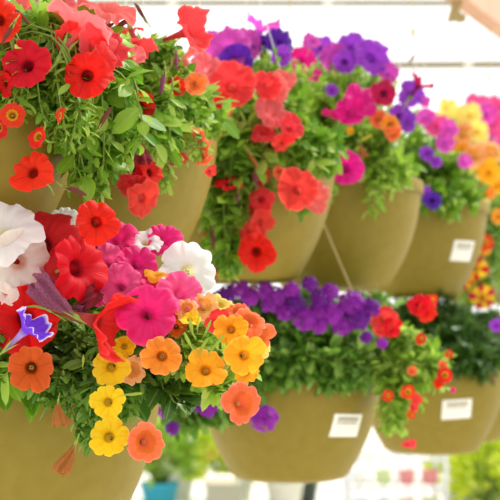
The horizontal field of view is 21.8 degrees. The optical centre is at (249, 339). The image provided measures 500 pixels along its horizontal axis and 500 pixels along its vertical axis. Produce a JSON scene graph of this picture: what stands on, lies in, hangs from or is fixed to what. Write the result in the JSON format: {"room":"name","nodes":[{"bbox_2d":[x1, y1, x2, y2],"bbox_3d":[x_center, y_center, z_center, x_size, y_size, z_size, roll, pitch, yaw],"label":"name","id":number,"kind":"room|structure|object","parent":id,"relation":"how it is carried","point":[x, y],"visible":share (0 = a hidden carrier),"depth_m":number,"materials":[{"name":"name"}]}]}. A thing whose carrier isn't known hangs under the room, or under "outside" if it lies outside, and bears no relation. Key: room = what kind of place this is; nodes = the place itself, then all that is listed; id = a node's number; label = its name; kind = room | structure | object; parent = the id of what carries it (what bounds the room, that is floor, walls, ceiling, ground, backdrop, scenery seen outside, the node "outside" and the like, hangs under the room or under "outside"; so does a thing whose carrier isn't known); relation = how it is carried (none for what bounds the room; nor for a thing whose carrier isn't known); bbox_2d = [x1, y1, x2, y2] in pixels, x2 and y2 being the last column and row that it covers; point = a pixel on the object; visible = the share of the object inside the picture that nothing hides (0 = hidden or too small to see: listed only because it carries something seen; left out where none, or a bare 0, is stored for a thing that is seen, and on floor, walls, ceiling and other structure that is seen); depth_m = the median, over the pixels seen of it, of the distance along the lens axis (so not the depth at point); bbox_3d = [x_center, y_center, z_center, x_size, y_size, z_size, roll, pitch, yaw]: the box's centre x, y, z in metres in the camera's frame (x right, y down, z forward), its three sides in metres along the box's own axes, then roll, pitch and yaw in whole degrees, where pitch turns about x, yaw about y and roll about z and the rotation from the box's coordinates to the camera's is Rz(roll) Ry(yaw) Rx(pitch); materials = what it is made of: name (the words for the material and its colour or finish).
{"room":"greenhouse","nodes":[
{"label":"greenhouse","id":0,"kind":"room"},
{"bbox_2d":[8,0,450,6],"bbox_3d":[0.000,-1.452,5.600,8.000,0.035,0.034,0,0,0],"label":"pipe","id":1,"kind":"object","parent":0,"point":[170,3],"visible":0.53,"depth_m":5.59,"materials":[{"name":"metal"}]},
{"bbox_2d":[136,426,468,499],"bbox_3d":[0.000,1.650,20.000,60.000,0.100,60.000,0,0,0],"label":"floor","id":2,"kind":"structure","parent":0,"point":[372,442],"depth_m":14.70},
{"bbox_2d":[206,474,241,499],"bbox_3d":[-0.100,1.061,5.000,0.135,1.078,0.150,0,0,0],"label":"storage bin","id":3,"kind":"object","parent":2,"relation":"on","point":[218,486],"visible":0.95,"depth_m":4.93,"materials":[{"name":"beige plastic"}]},
{"bbox_2d":[131,490,347,499],"bbox_3d":[-0.450,1.200,6.300,1.900,0.800,1.300,0,0,0],"label":"bench","id":4,"kind":"object","parent":2,"relation":"on","point":[195,494],"visible":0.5,"depth_m":6.69,"materials":[{"name":"white"}]},
{"bbox_2d":[140,416,200,499],"bbox_3d":[-0.411,0.551,5.914,0.406,0.499,0.393,0,0,0],"label":"potted shrub","id":5,"kind":"object","parent":4,"relation":"on","point":[159,487],"visible":0.45,"depth_m":5.84,"materials":[{"name":"green plant"}]},
{"bbox_2d":[140,480,178,499],"bbox_3d":[-0.410,0.723,5.900,0.180,0.155,0.180,0,0,0],"label":"pot","id":6,"kind":"object","parent":5,"relation":"attached to","point":[161,489],"depth_m":5.84,"materials":[{"name":"teal plastic"}]},
{"bbox_2d":[149,430,207,499],"bbox_3d":[-0.351,0.550,6.497,0.415,0.500,0.382,0,0,0],"label":"potted shrub","id":7,"kind":"object","parent":4,"relation":"on","point":[184,490],"visible":0.06,"depth_m":6.44,"materials":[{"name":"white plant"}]},
{"bbox_2d":[163,467,192,499],"bbox_3d":[-0.360,0.723,6.500,0.180,0.155,0.180,0,0,0],"label":"pot","id":8,"kind":"object","parent":7,"relation":"on","point":[184,490],"depth_m":6.44,"materials":[{"name":"plastic"}]},
{"bbox_2d":[182,429,255,485],"bbox_3d":[-0.108,0.552,5.940,0.416,0.495,0.392,0,0,0],"label":"potted shrub","id":9,"kind":"object","parent":4,"relation":"on","point":[210,454],"visible":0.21,"depth_m":5.86,"materials":[{"name":"green plant"}]},
{"bbox_2d":[205,444,219,459],"bbox_3d":[-0.168,0.500,5.831,0.058,0.073,0.068,0,0,-27],"label":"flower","id":10,"kind":"object","parent":9,"relation":"on","point":[211,453],"depth_m":5.83,"materials":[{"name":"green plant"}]},
{"bbox_2d":[206,443,252,499],"bbox_3d":[-0.056,0.546,6.501,0.377,0.507,0.388,0,0,-42],"label":"potted shrub","id":11,"kind":"object","parent":4,"relation":"on","point":[247,485],"visible":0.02,"depth_m":6.45,"materials":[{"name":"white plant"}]},
{"bbox_2d":[226,468,252,499],"bbox_3d":[-0.060,0.723,6.500,0.180,0.155,0.180,0,0,0],"label":"pot","id":12,"kind":"object","parent":11,"relation":"on","point":[247,485],"depth_m":6.45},
{"bbox_2d":[265,482,316,499],"bbox_3d":[0.154,0.541,5.953,0.401,0.518,0.401,0,0,0],"label":"potted shrub","id":13,"kind":"object","parent":4,"relation":"on","point":[276,491],"visible":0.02,"depth_m":5.88,"materials":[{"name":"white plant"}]},
{"bbox_2d":[301,482,318,499],"bbox_3d":[0.260,0.554,6.399,0.388,0.492,0.415,0,0,0],"label":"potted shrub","id":14,"kind":"object","parent":4,"relation":"on","point":[309,491],"visible":0.02,"depth_m":6.34,"materials":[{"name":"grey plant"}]},
{"bbox_2d":[343,449,447,499],"bbox_3d":[0.620,1.041,5.600,0.420,1.118,0.320,0,0,0],"label":"wire rack","id":15,"kind":"object","parent":2,"relation":"on","point":[435,459],"visible":0.6,"depth_m":5.45,"materials":[{"name":"white metal"}]},
{"bbox_2d":[352,469,368,484],"bbox_3d":[0.470,0.585,5.550,0.076,0.060,0.076,0,0,0],"label":"pot","id":16,"kind":"object","parent":15,"relation":"on","point":[360,476],"visible":0.97,"depth_m":5.52,"materials":[{"name":"white plastic"}]},
{"bbox_2d":[352,497,368,499],"bbox_3d":[0.470,0.705,5.550,0.076,0.060,0.076,0,0,0],"label":"pot","id":17,"kind":"object","parent":15,"relation":"on","point":[353,498],"visible":0.9,"depth_m":5.57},
{"bbox_2d":[375,469,391,484],"bbox_3d":[0.570,0.585,5.550,0.076,0.060,0.076,0,0,0],"label":"pot","id":18,"kind":"object","parent":15,"relation":"on","point":[383,476],"visible":1,"depth_m":5.52,"materials":[{"name":"green plastic"}]},
{"bbox_2d":[375,497,391,499],"bbox_3d":[0.570,0.705,5.550,0.076,0.060,0.076,0,0,0],"label":"pot","id":19,"kind":"object","parent":15,"relation":"on","point":[376,498],"visible":1,"depth_m":5.57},
{"bbox_2d":[345,479,443,489],"bbox_3d":[0.620,0.623,5.600,0.406,0.015,0.316,0,0,0],"label":"shelf","id":20,"kind":"object","parent":15,"relation":"attached to","point":[435,487],"depth_m":5.45,"materials":[{"name":"white metal"}]},
{"bbox_2d":[356,452,443,461],"bbox_3d":[0.620,0.502,5.600,0.406,0.015,0.316,0,0,0],"label":"shelf","id":21,"kind":"object","parent":15,"relation":"attached to","point":[435,458],"depth_m":5.45,"materials":[{"name":"white metal"}]},
{"bbox_2d":[398,469,415,484],"bbox_3d":[0.670,0.585,5.550,0.076,0.060,0.076,0,0,0],"label":"pot","id":22,"kind":"object","parent":15,"relation":"on","point":[406,476],"visible":1,"depth_m":5.52,"materials":[{"name":"pink plastic"}]},
{"bbox_2d":[398,497,415,499],"bbox_3d":[0.670,0.705,5.550,0.076,0.060,0.076,0,0,0],"label":"pot","id":23,"kind":"object","parent":15,"relation":"on","point":[399,498],"visible":1,"depth_m":5.57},
{"bbox_2d":[422,469,438,484],"bbox_3d":[0.770,0.585,5.550,0.076,0.060,0.076,0,0,0],"label":"pot","id":24,"kind":"object","parent":15,"relation":"on","point":[430,476],"visible":1,"depth_m":5.52,"materials":[{"name":"plastic"}]},
{"bbox_2d":[422,497,438,499],"bbox_3d":[0.770,0.705,5.550,0.076,0.060,0.076,0,0,0],"label":"pot","id":25,"kind":"object","parent":15,"relation":"on","point":[423,498],"visible":1,"depth_m":5.57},
{"bbox_3d":[1.520,1.240,6.100,1.300,0.720,1.200,0,0,0],"label":"bench","id":26,"kind":"object","parent":2,"relation":"on","visible":0},
{"bbox_2d":[420,455,475,499],"bbox_3d":[1.041,0.559,6.384,0.411,0.641,0.399,0,0,0],"label":"potted shrub","id":27,"kind":"object","parent":26,"relation":"on","point":[428,465],"visible":0.02,"depth_m":6.32,"materials":[{"name":"green plant"}]},
{"bbox_2d":[439,487,475,499],"bbox_3d":[1.020,0.802,6.380,0.180,0.155,0.180,0,0,0],"label":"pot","id":28,"kind":"object","parent":27,"relation":"on","point":[450,495],"depth_m":6.31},
{"bbox_2d":[437,439,499,499],"bbox_3d":[1.021,0.550,5.654,0.388,0.659,0.430,0,0,31],"label":"potted shrub","id":29,"kind":"object","parent":26,"relation":"on","point":[463,466],"visible":0.58,"depth_m":5.58,"materials":[{"name":"green plant"}]},
{"bbox_2d":[457,450,499,499],"bbox_3d":[1.152,0.557,6.026,0.414,0.646,0.402,0,0,0],"label":"potted shrub","id":30,"kind":"object","parent":26,"relation":"on","point":[497,488],"visible":0.09,"depth_m":5.96,"materials":[{"name":"green plant"}]},
{"bbox_2d":[189,60,499,69],"bbox_3d":[0.000,-1.265,6.000,8.000,0.092,0.045,0,0,0],"label":"pipe","id":31,"kind":"object","parent":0,"point":[465,64],"visible":0.23,"depth_m":5.99,"materials":[{"name":"metal"}]},
{"bbox_2d":[372,306,499,454],"bbox_3d":[0.366,0.068,2.620,0.322,0.315,0.322,0,0,0],"label":"hanging pot","id":32,"kind":"object","parent":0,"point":[457,422],"visible":0.39,"depth_m":2.51,"materials":[{"name":"plastic"}]},
{"bbox_2d":[358,294,456,448],"bbox_3d":[0.201,0.048,2.010,0.248,0.232,0.190,0,0,28],"label":"plant","id":33,"kind":"object","parent":32,"relation":"in","point":[413,370],"visible":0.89,"depth_m":1.99,"materials":[{"name":"green plant"}]},
{"bbox_2d":[388,288,499,390],"bbox_3d":[0.379,0.000,2.582,0.282,0.208,0.320,0,0,3],"label":"trailing plant","id":34,"kind":"object","parent":32,"relation":"in","point":[476,350],"visible":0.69,"depth_m":2.53,"materials":[{"name":"green plant"}]},
{"bbox_2d":[446,402,467,408],"bbox_3d":[0.397,0.125,2.485,0.044,0.014,0.005,0,0,-12],"label":"print","id":35,"kind":"object","parent":32,"relation":"on","point":[449,405],"depth_m":2.48},
{"bbox_2d":[447,0,499,38],"bbox_3d":[0.271,-0.812,2.530,0.045,0.100,5.100,0,0,27],"label":"beam","id":36,"kind":"structure","parent":0,"point":[485,13],"depth_m":3.07,"materials":[{"name":"brown wood"}]},
{"bbox_2d":[0,0,67,213],"bbox_3d":[-0.310,-0.424,1.290,0.322,0.675,0.322,0,0,0],"label":"hanging pot","id":37,"kind":"object","parent":36,"relation":"hanging from","point":[13,147],"visible":0.23,"depth_m":1.21,"materials":[{"name":"plastic"}]},
{"bbox_2d":[15,0,146,80],"bbox_3d":[-0.177,-0.287,1.264,0.154,0.118,0.267,0,0,0],"label":"plant","id":38,"kind":"object","parent":37,"relation":"in","point":[95,32],"visible":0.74,"depth_m":1.17,"materials":[{"name":"red plant"}]},
{"bbox_2d":[0,0,165,245],"bbox_3d":[-0.245,-0.207,1.266,0.335,0.246,0.273,0,0,17],"label":"plant","id":39,"kind":"object","parent":37,"relation":"in","point":[97,222],"visible":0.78,"depth_m":1.17,"materials":[{"name":"green plant"}]},
{"bbox_2d":[0,195,158,499],"bbox_3d":[-0.250,-0.269,1.450,0.322,0.987,0.322,0,0,0],"label":"hanging pot","id":40,"kind":"object","parent":36,"relation":"hanging from","point":[28,451],"visible":0.35,"depth_m":1.32,"materials":[{"name":"plastic"}]},
{"bbox_2d":[0,306,53,354],"bbox_3d":[-0.241,0.012,1.220,0.078,0.087,0.261,0,0,-18],"label":"plant","id":41,"kind":"object","parent":40,"relation":"in","point":[38,327],"visible":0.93,"depth_m":1.12,"materials":[{"name":"purple plant"}]},
{"bbox_2d":[0,211,139,422],"bbox_3d":[-0.207,-0.020,1.264,0.220,0.203,0.270,0,0,0],"label":"plant","id":42,"kind":"object","parent":40,"relation":"in","point":[72,280],"visible":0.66,"depth_m":1.18,"materials":[{"name":"red plant"}]},
{"bbox_2d":[27,269,188,456],"bbox_3d":[-0.135,0.023,1.269,0.191,0.179,0.253,0,0,-17],"label":"plant","id":43,"kind":"object","parent":40,"relation":"in","point":[83,378],"visible":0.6,"depth_m":1.23,"materials":[{"name":"green plant"}]},
{"bbox_2d":[0,201,215,410],"bbox_3d":[-0.167,-0.030,1.313,0.241,0.199,0.293,0,0,-15],"label":"plant","id":44,"kind":"object","parent":40,"relation":"in","point":[22,238],"visible":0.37,"depth_m":1.18,"materials":[{"name":"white plant"}]},
{"bbox_2d":[7,307,276,476],"bbox_3d":[-0.094,0.036,1.286,0.237,0.169,0.303,0,0,0],"label":"plant","id":45,"kind":"object","parent":40,"relation":"in","point":[31,368],"visible":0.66,"depth_m":1.15,"materials":[{"name":"orange plant"}]},
{"bbox_2d":[90,221,202,345],"bbox_3d":[-0.154,-0.027,1.315,0.158,0.178,0.319,0,0,-15],"label":"plant","id":46,"kind":"object","parent":40,"relation":"in","point":[151,317],"visible":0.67,"depth_m":1.21,"materials":[{"name":"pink plant"}]},
{"bbox_2d":[135,292,269,411],"bbox_3d":[-0.074,0.011,1.279,0.122,0.113,0.315,0,0,-34],"label":"plant","id":47,"kind":"object","parent":40,"relation":"in","point":[225,356],"visible":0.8,"depth_m":1.18,"materials":[{"name":"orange plant"}]},
{"bbox_2d":[56,0,221,269],"bbox_3d":[-0.190,-0.424,1.630,0.322,0.675,0.322,0,0,0],"label":"hanging pot","id":48,"kind":"object","parent":36,"relation":"hanging from","point":[182,210],"visible":0.18,"depth_m":1.55,"materials":[{"name":"plastic"}]},
{"bbox_2d":[114,3,239,218],"bbox_3d":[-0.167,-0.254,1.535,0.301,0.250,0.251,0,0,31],"label":"plant","id":49,"kind":"object","parent":48,"relation":"in","point":[141,187],"visible":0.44,"depth_m":1.44,"materials":[{"name":"green plant"}]},
{"bbox_2d":[181,0,334,283],"bbox_3d":[-0.022,-0.424,1.950,0.322,0.675,0.322,0,0,0],"label":"hanging pot","id":50,"kind":"object","parent":36,"relation":"hanging from","point":[294,242],"visible":0.29,"depth_m":1.87,"materials":[{"name":"plastic"}]},
{"bbox_2d":[193,11,328,119],"bbox_3d":[0.002,-0.375,1.978,0.228,0.238,0.190,0,0,-41],"label":"plant","id":51,"kind":"object","parent":50,"relation":"in","point":[242,45],"visible":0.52,"depth_m":1.92,"materials":[{"name":"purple plant"}]},
{"bbox_2d":[190,48,353,281],"bbox_3d":[0.010,-0.252,1.857,0.254,0.347,0.274,0,0,27],"label":"plant","id":52,"kind":"object","parent":50,"relation":"in","point":[271,128],"visible":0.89,"depth_m":1.77,"materials":[{"name":"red plant"}]},
{"bbox_2d":[209,0,379,482],"bbox_3d":[0.065,-0.269,2.120,0.322,0.987,0.322,0,0,0],"label":"hanging pot","id":53,"kind":"object","parent":36,"relation":"hanging from","point":[320,438],"visible":0.52,"depth_m":2.01,"materials":[{"name":"plastic"}]},
{"bbox_2d":[158,276,407,441],"bbox_3d":[0.057,0.030,2.047,0.412,0.247,0.343,0,0,0],"label":"plant","id":54,"kind":"object","parent":53,"relation":"in","point":[318,335],"visible":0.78,"depth_m":1.94,"materials":[{"name":"green plant"}]},
{"bbox_2d":[337,417,358,423],"bbox_3d":[0.152,0.125,2.013,0.044,0.013,0.005,0,0,-40],"label":"print","id":55,"kind":"object","parent":53,"relation":"on","point":[340,420],"depth_m":2.01},
{"bbox_2d":[279,0,423,291],"bbox_3d":[0.150,-0.424,2.290,0.322,0.675,0.322,0,0,0],"label":"hanging pot","id":56,"kind":"object","parent":36,"relation":"hanging from","point":[371,253],"visible":0.41,"depth_m":2.18,"materials":[{"name":"plastic"}]},
{"bbox_2d":[291,46,433,221],"bbox_3d":[0.170,-0.344,2.148,0.241,0.303,0.359,0,0,-11],"label":"plant","id":57,"kind":"object","parent":56,"relation":"in","point":[352,106],"visible":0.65,"depth_m":2.12,"materials":[{"name":"green plant"}]},
{"bbox_2d":[310,10,430,132],"bbox_3d":[0.192,-0.408,2.243,0.219,0.302,0.268,0,0,0],"label":"plant","id":58,"kind":"object","parent":56,"relation":"in","point":[352,49],"visible":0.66,"depth_m":2.15,"materials":[{"name":"purple plant"}]},
{"bbox_2d":[346,109,401,158],"bbox_3d":[0.200,-0.311,2.131,0.092,0.110,0.176,0,0,0],"label":"plant","id":59,"kind":"object","parent":56,"relation":"in","point":[386,123],"visible":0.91,"depth_m":2.06,"materials":[{"name":"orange plant"}]},
{"bbox_2d":[366,0,489,298],"bbox_3d":[0.335,-0.424,2.670,0.322,0.675,0.322,0,0,0],"label":"hanging pot","id":60,"kind":"object","parent":36,"relation":"hanging from","point":[440,254],"visible":0.48,"depth_m":2.56,"materials":[{"name":"plastic"}]},
{"bbox_2d":[393,107,490,223],"bbox_3d":[0.339,-0.346,2.593,0.216,0.247,0.315,0,0,-25],"label":"plant","id":61,"kind":"object","parent":60,"relation":"in","point":[445,190],"visible":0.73,"depth_m":2.51,"materials":[{"name":"green plant"}]},
{"bbox_2d":[456,243,471,249],"bbox_3d":[0.423,-0.184,2.565,0.043,0.012,0.005,0,0,-40],"label":"print","id":62,"kind":"object","parent":60,"relation":"on","point":[459,246],"depth_m":2.56},
{"bbox_2d":[447,0,465,22],"bbox_3d":[0.463,-0.738,2.918,0.044,0.052,0.006,0,0,0],"label":"bracket","id":63,"kind":"object","parent":36,"relation":"attached to","point":[455,15],"visible":1,"depth_m":2.92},
{"bbox_2d":[449,25,499,304],"bbox_3d":[0.578,-0.424,3.150,0.322,0.675,0.322,0,0,0],"label":"hanging pot","id":64,"kind":"object","parent":36,"relation":"hanging from","point":[497,300],"visible":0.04,"depth_m":3.13,"materials":[{"name":"plastic"}]},
{"bbox_2d":[435,98,499,310],"bbox_3d":[0.525,-0.301,2.996,0.206,0.491,0.297,0,0,13],"label":"plant","id":65,"kind":"object","parent":64,"relation":"in","point":[484,154],"visible":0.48,"depth_m":2.88,"materials":[{"name":"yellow plant"}]},
{"bbox_2d":[463,211,499,309],"bbox_3d":[0.529,-0.189,2.939,0.114,0.246,0.226,0,0,12],"label":"plant","id":66,"kind":"object","parent":64,"relation":"in","point":[482,296],"visible":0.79,"depth_m":2.85,"materials":[{"name":"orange plant"}]},
{"bbox_2d":[465,92,499,194],"bbox_3d":[0.593,-0.425,3.161,0.162,0.336,0.230,0,0,0],"label":"plant","id":67,"kind":"object","parent":64,"relation":"on","point":[489,105],"visible":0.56,"depth_m":3.07,"materials":[{"name":"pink plant"}]},
{"bbox_2d":[452,23,499,441],"bbox_3d":[0.472,-0.269,2.930,0.322,0.987,0.322,0,0,0],"label":"hanging pot","id":68,"kind":"object","parent":36,"relation":"hanging from","point":[494,433],"visible":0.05,"depth_m":2.85,"materials":[{"name":"plastic"}]},
{"bbox_2d":[463,302,499,347],"bbox_3d":[0.484,0.001,2.892,0.246,0.182,0.294,0,0,0],"label":"trailing plant","id":69,"kind":"object","parent":68,"relation":"in","point":[490,314],"visible":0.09,"depth_m":2.94,"materials":[{"name":"green plant"}]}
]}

